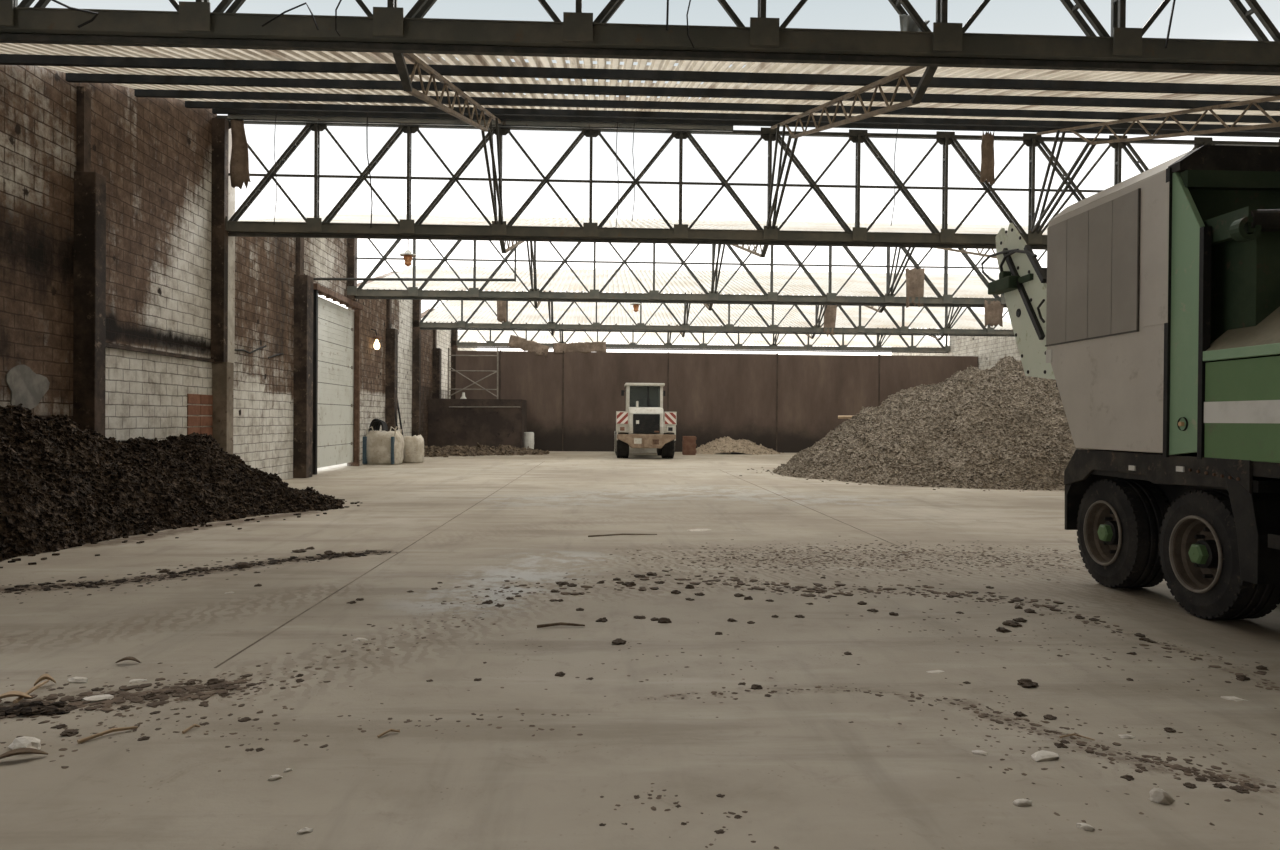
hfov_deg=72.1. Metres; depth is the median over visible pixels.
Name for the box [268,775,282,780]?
stone
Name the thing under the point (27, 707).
clump
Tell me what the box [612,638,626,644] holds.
clod
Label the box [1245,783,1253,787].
clod
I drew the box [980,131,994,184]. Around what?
sheet
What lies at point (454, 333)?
pilaster
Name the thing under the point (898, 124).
hanging cable
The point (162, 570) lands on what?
clod
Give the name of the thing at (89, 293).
pilaster
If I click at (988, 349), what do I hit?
wall
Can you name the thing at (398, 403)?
leaning pole
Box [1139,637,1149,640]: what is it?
clod
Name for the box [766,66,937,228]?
rafter
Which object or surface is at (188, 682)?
clod
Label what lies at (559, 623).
stick
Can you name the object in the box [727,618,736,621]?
clod
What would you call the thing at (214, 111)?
purlin
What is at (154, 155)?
wall
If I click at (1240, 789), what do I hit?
clod
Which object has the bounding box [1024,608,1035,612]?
clod
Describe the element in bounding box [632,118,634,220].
hanging cable
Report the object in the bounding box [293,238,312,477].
pilaster
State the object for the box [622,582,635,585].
clod
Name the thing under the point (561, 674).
clod
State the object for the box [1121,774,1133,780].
clod
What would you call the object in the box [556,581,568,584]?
clod
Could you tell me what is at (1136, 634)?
clod
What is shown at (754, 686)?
clod
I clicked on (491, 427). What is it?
wall
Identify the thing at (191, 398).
blockwork
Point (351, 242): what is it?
pilaster
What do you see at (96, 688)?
clod
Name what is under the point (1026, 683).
clod
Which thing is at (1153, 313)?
truck
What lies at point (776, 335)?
rafter
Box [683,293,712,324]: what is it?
rafter
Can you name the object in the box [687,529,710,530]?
scrap
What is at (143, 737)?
clod
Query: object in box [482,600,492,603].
clod
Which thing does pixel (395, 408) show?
leaning pole
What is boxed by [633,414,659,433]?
radiator grille
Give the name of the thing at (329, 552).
clod
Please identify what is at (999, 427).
heap
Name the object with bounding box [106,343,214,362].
ledge
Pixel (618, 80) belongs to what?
hanging cable
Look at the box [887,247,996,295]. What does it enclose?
rafter
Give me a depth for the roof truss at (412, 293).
28.13 m
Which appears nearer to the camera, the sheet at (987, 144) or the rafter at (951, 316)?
the sheet at (987, 144)
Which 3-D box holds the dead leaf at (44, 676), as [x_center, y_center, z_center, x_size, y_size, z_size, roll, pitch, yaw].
[-3.510,1.503,5.182,0.110,0.059,0.063,0,0,-31]
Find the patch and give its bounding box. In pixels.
[6,365,49,408]
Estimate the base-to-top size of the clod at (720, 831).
0.009 m
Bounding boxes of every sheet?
[230,120,250,188]
[497,301,506,321]
[508,335,549,356]
[553,342,605,353]
[824,305,836,336]
[899,14,929,31]
[905,268,924,307]
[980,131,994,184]
[984,300,1003,327]
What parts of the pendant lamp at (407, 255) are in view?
lamp shade, lamp glass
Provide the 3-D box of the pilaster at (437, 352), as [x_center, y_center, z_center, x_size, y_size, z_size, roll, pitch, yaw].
[-9.675,-2.018,41.808,0.360,6.548,0.500,0,0,-2]
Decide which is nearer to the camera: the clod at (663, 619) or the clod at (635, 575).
the clod at (663, 619)
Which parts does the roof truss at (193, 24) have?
gusset plate, gusset plate, gusset plate, web post, gusset plate, web post, web post, gusset plate, web post, gusset plate, web post, gusset plate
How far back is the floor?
5.41 m
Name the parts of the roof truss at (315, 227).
gusset plate, gusset plate, web post, gusset plate, gusset plate, web post, gusset plate, gusset plate, web post, gusset plate, gusset plate, web post, gusset plate, rail, web post, gusset plate, gusset plate, gusset plate, web post, gusset plate, web post, gusset plate, gusset plate, web post, gusset plate, gusset plate, web post, gusset plate, gusset plate, web post, gusset plate, gusset plate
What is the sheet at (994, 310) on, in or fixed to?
attached to the roof truss at (412, 293)
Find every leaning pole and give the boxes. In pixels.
[395,408,397,429]
[398,403,403,436]
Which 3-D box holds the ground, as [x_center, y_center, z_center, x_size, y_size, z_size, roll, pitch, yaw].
[-35.690,1.269,33.497,51.610,0.280,110.000,0,0,-2]
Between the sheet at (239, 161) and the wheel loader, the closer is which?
the sheet at (239, 161)
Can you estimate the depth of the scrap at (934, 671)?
5.62 m
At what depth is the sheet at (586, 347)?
43.27 m
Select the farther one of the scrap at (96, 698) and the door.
the door
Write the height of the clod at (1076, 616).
0.024 m
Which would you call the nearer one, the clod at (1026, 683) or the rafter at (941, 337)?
the clod at (1026, 683)
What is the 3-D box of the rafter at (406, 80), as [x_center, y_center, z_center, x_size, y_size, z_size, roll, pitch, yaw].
[-2.734,-5.004,13.741,0.170,2.566,9.546,0,0,-2]
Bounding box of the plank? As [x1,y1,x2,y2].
[838,416,851,418]
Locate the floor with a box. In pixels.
[0,451,1279,849]
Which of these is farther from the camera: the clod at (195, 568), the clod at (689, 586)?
the clod at (195, 568)
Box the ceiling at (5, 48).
[0,43,1279,124]
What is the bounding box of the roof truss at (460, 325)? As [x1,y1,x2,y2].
[412,290,1014,336]
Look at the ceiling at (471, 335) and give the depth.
49.63 m
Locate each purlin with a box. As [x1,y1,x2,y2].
[0,54,1279,95]
[65,73,1279,110]
[134,89,1279,122]
[185,101,1279,132]
[212,109,1279,137]
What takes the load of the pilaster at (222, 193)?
attached to the wall at (154, 155)
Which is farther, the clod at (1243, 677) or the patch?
the patch
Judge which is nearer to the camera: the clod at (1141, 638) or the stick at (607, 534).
the clod at (1141, 638)
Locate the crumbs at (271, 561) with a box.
[0,550,396,599]
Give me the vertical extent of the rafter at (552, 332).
2.566 m
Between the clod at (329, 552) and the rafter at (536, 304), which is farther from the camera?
the rafter at (536, 304)
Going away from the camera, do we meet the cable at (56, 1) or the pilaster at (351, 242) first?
the cable at (56, 1)
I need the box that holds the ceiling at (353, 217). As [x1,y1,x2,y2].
[238,213,1047,234]
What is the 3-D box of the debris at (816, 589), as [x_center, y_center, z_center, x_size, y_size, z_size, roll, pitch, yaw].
[2.167,1.545,9.839,8.068,0.021,4.763,0,0,1]
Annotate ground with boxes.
[317,463,346,470]
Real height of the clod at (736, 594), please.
0.028 m
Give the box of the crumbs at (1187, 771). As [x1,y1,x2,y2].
[426,597,1279,848]
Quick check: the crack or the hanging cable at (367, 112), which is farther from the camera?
the crack
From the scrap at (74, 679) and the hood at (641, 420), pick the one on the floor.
the scrap at (74, 679)
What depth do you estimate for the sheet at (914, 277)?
28.40 m
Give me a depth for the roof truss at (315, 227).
18.57 m
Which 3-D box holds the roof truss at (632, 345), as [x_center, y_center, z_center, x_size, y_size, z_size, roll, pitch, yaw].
[3.429,-5.270,47.367,27.042,2.497,0.360,0,0,-2]
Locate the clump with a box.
[0,700,77,715]
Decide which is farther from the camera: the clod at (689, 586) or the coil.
the coil
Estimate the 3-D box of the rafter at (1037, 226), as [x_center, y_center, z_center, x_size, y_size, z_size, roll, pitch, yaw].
[8.673,-4.920,14.235,0.170,2.566,9.546,0,0,-2]
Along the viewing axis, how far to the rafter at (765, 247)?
26.56 m
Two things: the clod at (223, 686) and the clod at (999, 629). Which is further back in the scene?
the clod at (999, 629)
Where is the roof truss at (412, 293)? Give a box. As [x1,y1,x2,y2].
[347,239,1046,307]
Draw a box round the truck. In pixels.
[981,145,1279,618]
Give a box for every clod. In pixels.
[51,724,67,728]
[60,729,78,736]
[91,687,103,690]
[117,705,131,709]
[137,736,149,740]
[141,693,155,698]
[158,569,169,572]
[164,690,174,694]
[184,681,195,684]
[191,567,207,570]
[208,678,220,684]
[214,684,228,688]
[219,692,229,696]
[237,562,252,567]
[238,717,250,721]
[292,549,305,552]
[324,550,335,554]
[345,551,355,555]
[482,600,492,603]
[555,672,564,676]
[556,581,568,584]
[567,583,576,586]
[595,617,607,621]
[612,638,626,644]
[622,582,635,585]
[634,574,645,577]
[634,616,645,618]
[646,572,656,575]
[658,617,671,622]
[671,590,680,593]
[685,584,694,588]
[714,829,725,833]
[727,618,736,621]
[734,593,743,596]
[750,684,762,688]
[995,627,1011,631]
[1002,620,1021,626]
[1013,618,1027,621]
[1013,711,1026,716]
[1017,679,1038,687]
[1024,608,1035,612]
[1043,714,1056,719]
[1054,742,1067,747]
[1075,615,1084,618]
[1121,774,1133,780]
[1134,633,1145,636]
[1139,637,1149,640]
[1164,727,1175,732]
[1183,782,1196,788]
[1212,783,1227,787]
[1229,785,1249,793]
[1236,675,1249,679]
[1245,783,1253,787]
[1256,665,1267,669]
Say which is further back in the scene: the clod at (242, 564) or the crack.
the crack
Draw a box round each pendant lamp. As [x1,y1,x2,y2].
[400,239,415,266]
[630,303,641,311]
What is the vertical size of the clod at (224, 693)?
0.018 m
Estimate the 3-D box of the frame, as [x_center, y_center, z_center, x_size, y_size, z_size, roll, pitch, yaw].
[-7.732,-2.374,40.688,2.332,2.381,0.070,0,0,-2]
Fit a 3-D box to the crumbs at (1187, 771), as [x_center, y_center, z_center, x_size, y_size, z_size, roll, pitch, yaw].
[1.772,1.576,5.204,5.694,0.012,5.218,0,0,-22]
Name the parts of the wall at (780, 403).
post, post, post, post, post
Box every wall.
[0,65,476,479]
[428,399,526,448]
[455,350,977,452]
[892,307,1020,370]
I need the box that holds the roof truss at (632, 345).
[451,322,950,352]
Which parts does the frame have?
rail, rail, rail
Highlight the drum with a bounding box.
[524,431,533,448]
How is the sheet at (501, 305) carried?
attached to the roof truss at (460, 325)
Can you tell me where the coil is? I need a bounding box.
[369,419,387,430]
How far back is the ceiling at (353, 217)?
22.80 m
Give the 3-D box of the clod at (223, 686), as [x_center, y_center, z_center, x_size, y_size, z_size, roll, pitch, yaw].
[-2.461,1.541,5.169,0.071,0.021,0.076,0,0,4]
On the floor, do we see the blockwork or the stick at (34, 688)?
the stick at (34, 688)
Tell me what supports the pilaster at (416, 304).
attached to the wall at (154, 155)
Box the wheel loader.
[614,383,676,457]
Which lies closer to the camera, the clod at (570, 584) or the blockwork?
the clod at (570, 584)
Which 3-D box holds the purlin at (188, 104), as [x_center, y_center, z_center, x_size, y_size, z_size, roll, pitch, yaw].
[4.736,-6.019,17.350,26.842,0.113,0.075,0,0,-2]
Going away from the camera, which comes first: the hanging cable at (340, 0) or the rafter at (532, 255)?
the hanging cable at (340, 0)
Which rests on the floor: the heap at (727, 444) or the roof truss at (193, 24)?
the heap at (727, 444)
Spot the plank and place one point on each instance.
(839, 417)
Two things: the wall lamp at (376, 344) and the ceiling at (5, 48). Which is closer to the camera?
the ceiling at (5, 48)
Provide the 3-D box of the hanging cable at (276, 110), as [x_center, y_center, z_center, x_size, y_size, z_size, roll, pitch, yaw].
[-7.302,-5.510,17.604,0.072,3.001,0.013,0,0,-2]
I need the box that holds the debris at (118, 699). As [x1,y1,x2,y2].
[0,583,589,771]
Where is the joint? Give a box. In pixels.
[214,462,899,667]
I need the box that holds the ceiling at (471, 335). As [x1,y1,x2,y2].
[458,322,944,346]
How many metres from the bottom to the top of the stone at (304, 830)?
0.018 m
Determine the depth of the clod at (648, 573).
9.00 m
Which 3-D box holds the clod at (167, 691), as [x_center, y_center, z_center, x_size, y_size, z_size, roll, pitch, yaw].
[-2.712,1.541,5.068,0.070,0.019,0.052,0,0,-38]
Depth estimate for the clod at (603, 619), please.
6.94 m
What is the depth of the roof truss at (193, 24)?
9.01 m
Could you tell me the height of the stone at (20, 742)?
0.051 m
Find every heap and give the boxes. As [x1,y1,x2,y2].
[0,403,359,567]
[424,442,549,456]
[696,436,780,454]
[739,356,1100,490]
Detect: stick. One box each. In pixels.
[13,680,48,703]
[77,726,137,743]
[182,724,199,733]
[377,729,399,737]
[537,622,584,627]
[588,534,656,536]
[1059,733,1094,739]
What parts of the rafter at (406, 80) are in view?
leg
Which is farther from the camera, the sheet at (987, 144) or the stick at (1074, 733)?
the sheet at (987, 144)
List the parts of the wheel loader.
board frame, tow plate, tow plate, board frame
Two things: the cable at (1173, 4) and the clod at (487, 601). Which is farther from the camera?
the cable at (1173, 4)
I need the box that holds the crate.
[682,436,696,454]
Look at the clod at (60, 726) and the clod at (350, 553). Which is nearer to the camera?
the clod at (60, 726)
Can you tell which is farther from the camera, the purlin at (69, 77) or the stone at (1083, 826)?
the purlin at (69, 77)
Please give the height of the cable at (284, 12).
0.275 m
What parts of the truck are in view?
hydraulic motor, edge rail, motor arm, edge rail, panel, panel, panel, panel, flat panel, corner post, chassis rail, panel, guide plate, step plate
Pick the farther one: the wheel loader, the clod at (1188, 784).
the wheel loader
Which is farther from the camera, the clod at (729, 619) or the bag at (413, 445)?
the bag at (413, 445)
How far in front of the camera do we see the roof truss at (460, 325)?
37.75 m
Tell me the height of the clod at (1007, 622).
0.033 m
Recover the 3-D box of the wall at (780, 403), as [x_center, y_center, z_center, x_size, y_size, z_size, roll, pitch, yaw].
[3.965,-1.120,43.666,26.050,4.939,0.200,0,0,-2]
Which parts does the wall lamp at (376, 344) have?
bulb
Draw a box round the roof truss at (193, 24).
[0,0,1279,74]
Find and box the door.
[312,283,362,474]
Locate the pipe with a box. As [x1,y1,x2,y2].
[313,247,515,281]
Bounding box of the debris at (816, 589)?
[439,539,1085,611]
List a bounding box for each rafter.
[393,53,502,223]
[499,241,536,290]
[534,291,553,323]
[551,323,562,342]
[667,324,684,343]
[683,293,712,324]
[711,244,768,292]
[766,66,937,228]
[772,326,815,344]
[815,295,885,326]
[877,327,943,346]
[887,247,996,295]
[945,307,961,327]
[1030,95,1279,233]
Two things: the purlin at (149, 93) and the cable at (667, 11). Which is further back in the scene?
the purlin at (149, 93)
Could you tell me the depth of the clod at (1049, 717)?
4.74 m
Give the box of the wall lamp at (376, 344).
[371,329,381,349]
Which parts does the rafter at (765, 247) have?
leg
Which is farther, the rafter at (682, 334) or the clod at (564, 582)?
the rafter at (682, 334)
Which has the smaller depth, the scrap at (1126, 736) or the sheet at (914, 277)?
the scrap at (1126, 736)
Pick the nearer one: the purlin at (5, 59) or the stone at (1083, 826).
the stone at (1083, 826)
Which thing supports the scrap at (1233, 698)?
on the floor
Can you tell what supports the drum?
on the floor
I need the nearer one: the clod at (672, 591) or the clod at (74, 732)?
the clod at (74, 732)
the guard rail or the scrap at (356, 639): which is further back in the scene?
the guard rail
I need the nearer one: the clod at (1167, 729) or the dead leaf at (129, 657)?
the clod at (1167, 729)
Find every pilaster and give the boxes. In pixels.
[73,86,105,434]
[211,118,234,453]
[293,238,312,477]
[347,238,356,300]
[385,289,397,431]
[412,300,420,435]
[432,322,441,398]
[451,322,457,398]
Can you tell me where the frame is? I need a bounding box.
[448,348,498,398]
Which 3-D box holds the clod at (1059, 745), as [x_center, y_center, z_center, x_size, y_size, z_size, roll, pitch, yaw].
[2.079,1.581,4.346,0.059,0.022,0.065,0,0,1]
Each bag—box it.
[362,426,403,464]
[403,434,423,462]
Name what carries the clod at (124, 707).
on the floor
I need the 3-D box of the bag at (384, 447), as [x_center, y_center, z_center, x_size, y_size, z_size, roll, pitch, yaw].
[-8.798,0.689,30.174,1.281,1.298,1.298,0,0,-2]
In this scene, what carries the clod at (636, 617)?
on the floor
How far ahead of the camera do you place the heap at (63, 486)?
12.06 m
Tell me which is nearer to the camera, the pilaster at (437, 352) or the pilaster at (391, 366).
the pilaster at (391, 366)
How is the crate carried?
on the floor
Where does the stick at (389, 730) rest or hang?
on the floor
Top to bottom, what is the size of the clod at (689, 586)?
0.036 m
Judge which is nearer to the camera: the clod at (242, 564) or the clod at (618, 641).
the clod at (618, 641)
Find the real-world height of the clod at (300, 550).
0.038 m
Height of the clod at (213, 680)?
0.030 m
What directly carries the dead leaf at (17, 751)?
on the floor
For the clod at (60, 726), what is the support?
on the floor
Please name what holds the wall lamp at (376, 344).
attached to the wall at (154, 155)
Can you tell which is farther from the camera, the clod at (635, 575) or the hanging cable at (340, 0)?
the clod at (635, 575)
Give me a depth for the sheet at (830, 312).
37.94 m
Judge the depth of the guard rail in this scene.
40.47 m
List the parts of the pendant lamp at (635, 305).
lamp glass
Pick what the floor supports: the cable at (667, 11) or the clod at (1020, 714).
the clod at (1020, 714)
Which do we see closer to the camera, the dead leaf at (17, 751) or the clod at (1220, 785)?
the clod at (1220, 785)
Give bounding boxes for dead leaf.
[0,691,32,698]
[0,748,47,758]
[34,674,55,685]
[115,656,139,662]
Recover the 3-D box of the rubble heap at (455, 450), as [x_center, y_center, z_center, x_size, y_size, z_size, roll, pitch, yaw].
[-7.039,1.104,38.455,6.371,0.683,3.303,0,0,-40]
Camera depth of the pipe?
22.48 m
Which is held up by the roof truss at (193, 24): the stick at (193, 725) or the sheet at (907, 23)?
the sheet at (907, 23)
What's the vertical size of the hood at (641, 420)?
1.218 m
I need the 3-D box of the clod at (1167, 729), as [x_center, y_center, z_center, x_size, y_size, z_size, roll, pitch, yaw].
[2.759,1.585,4.570,0.066,0.021,0.055,0,0,-2]
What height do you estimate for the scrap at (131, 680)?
0.010 m
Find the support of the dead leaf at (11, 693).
on the floor
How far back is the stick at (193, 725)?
4.46 m
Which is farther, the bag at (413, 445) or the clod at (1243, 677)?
the bag at (413, 445)
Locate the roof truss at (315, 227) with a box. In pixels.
[217,114,1279,249]
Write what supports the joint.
on the floor
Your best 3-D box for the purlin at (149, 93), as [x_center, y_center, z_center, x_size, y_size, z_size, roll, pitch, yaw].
[4.811,-5.557,15.555,26.842,0.113,0.075,0,0,-2]
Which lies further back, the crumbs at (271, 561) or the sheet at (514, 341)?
the sheet at (514, 341)
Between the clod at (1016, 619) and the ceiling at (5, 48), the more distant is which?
the ceiling at (5, 48)
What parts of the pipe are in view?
hanger rod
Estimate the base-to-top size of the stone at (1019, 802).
0.021 m
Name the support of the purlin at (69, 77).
attached to the ceiling at (5, 48)
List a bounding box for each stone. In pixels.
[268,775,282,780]
[296,827,312,833]
[1013,799,1031,805]
[1076,823,1094,830]
[1149,788,1174,803]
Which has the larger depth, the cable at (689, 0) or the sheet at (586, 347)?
the sheet at (586, 347)
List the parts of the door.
rail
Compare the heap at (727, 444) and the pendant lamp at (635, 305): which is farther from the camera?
the heap at (727, 444)
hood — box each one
[628,407,663,433]
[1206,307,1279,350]
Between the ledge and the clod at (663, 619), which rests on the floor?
the clod at (663, 619)
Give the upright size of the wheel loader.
3.120 m
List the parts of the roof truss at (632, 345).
gusset plate, gusset plate, gusset plate, gusset plate, gusset plate, gusset plate, gusset plate, web post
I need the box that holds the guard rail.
[449,406,519,407]
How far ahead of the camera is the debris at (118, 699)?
4.97 m
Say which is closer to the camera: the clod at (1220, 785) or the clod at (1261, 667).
the clod at (1220, 785)
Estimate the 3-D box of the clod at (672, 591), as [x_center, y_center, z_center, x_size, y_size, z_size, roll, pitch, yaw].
[0.337,1.538,8.108,0.121,0.032,0.104,0,0,-42]
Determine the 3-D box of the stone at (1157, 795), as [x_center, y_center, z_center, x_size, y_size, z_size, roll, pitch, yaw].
[2.206,1.569,3.719,0.056,0.053,0.091,0,0,-41]
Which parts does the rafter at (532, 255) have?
leg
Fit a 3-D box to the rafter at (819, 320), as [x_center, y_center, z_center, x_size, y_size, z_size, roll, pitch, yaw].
[7.849,-5.048,33.263,0.170,2.566,9.546,0,0,-2]
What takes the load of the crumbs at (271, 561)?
on the floor
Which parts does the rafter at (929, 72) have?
leg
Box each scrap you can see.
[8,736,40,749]
[68,677,87,682]
[81,694,113,701]
[129,679,146,681]
[353,638,367,641]
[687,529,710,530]
[926,670,944,673]
[972,750,987,755]
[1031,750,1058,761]
[1118,734,1134,738]
[1220,696,1247,700]
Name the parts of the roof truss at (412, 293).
gusset plate, gusset plate, web post, gusset plate, web post, gusset plate, web post, gusset plate, web post, gusset plate, rail, web post, gusset plate, web post, gusset plate, web post, gusset plate, web post, gusset plate, web post, gusset plate, gusset plate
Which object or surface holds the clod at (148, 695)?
on the floor
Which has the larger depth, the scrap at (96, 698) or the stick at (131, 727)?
the scrap at (96, 698)
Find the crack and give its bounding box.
[235,345,283,358]
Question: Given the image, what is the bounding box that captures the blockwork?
[187,394,212,435]
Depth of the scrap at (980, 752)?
4.24 m
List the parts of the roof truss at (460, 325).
gusset plate, gusset plate, web post, gusset plate, web post, gusset plate, gusset plate, gusset plate, web post, gusset plate, rail, web post, gusset plate, web post, gusset plate, web post, gusset plate, web post, gusset plate, web post, gusset plate, web post, gusset plate, gusset plate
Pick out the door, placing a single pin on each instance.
(336, 328)
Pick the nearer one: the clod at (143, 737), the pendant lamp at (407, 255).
the clod at (143, 737)
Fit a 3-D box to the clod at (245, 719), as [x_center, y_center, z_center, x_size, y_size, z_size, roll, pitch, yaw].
[-2.082,1.551,4.628,0.061,0.015,0.068,1,0,19]
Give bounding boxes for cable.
[51,0,98,27]
[262,2,318,29]
[274,110,276,222]
[335,0,341,35]
[366,112,372,227]
[616,80,618,226]
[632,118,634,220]
[666,0,668,29]
[686,0,694,47]
[891,124,898,224]
[1165,0,1175,47]

